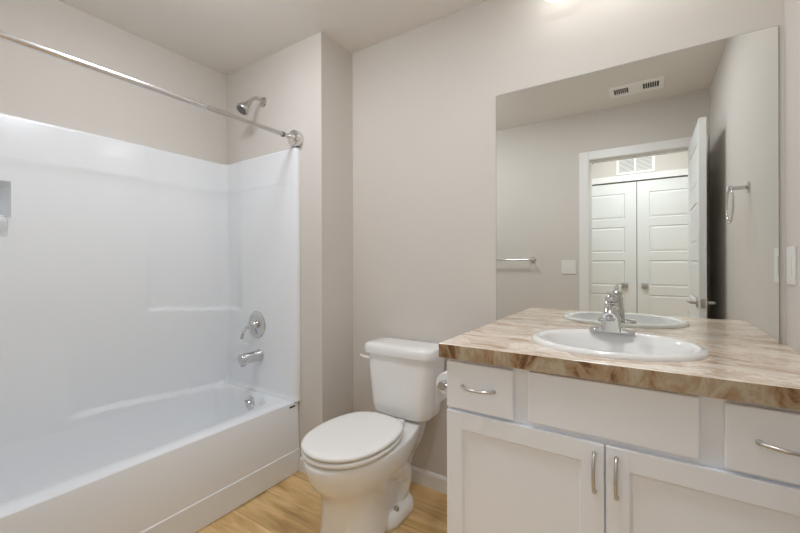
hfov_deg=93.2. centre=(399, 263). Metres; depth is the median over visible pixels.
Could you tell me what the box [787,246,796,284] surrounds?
light switch
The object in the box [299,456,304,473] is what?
baseboard
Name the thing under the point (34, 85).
wall
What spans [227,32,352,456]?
wall
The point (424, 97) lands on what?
wall
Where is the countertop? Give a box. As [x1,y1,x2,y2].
[439,320,799,410]
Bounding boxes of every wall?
[0,0,226,164]
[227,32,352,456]
[352,0,785,476]
[785,0,799,352]
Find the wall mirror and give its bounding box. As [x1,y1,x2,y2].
[496,25,779,343]
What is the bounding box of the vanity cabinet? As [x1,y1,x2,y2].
[447,358,799,532]
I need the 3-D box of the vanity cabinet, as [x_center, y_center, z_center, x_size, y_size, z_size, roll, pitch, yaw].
[0.709,0.747,1.258,0.958,0.855,0.615,0,0,33]
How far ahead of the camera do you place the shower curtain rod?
1.46 m
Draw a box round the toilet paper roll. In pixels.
[436,371,446,403]
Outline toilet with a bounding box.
[301,336,444,532]
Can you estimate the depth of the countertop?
1.04 m
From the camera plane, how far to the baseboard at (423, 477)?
1.98 m
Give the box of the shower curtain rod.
[0,30,303,147]
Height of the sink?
0.157 m
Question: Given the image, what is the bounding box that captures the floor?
[195,471,446,532]
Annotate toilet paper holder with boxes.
[438,380,446,389]
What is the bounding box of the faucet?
[590,291,634,333]
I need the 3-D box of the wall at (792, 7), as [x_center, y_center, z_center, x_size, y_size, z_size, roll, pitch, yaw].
[0.804,-0.045,0.418,0.120,2.440,1.920,0,0,33]
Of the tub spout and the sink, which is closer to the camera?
the sink
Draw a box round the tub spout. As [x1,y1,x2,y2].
[237,349,262,366]
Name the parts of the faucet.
spout, lever, plate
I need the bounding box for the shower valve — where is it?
[240,311,265,338]
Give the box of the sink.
[531,329,708,361]
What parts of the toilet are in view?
seat, lid, bowl, flush lever, tank lid, tank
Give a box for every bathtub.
[0,113,299,532]
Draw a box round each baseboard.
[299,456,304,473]
[411,465,446,493]
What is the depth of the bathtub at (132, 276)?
1.93 m
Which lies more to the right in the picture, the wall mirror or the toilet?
the wall mirror
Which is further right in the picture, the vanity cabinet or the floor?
the vanity cabinet
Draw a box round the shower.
[236,97,266,115]
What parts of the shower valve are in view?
lever handle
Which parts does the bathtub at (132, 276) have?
soap dish, overflow plate, panel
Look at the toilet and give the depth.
1.65 m
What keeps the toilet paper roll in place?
on the toilet paper holder
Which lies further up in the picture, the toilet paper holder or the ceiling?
the ceiling
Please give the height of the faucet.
0.156 m
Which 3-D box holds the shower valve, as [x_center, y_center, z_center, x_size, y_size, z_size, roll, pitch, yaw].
[-0.898,0.378,2.293,0.164,0.167,0.079,0,0,33]
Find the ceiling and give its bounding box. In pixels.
[58,0,485,74]
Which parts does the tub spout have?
spout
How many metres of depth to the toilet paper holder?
1.45 m
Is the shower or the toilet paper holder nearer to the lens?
the toilet paper holder
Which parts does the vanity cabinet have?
handle, drawer, door, handle, handle, door, drawer, handle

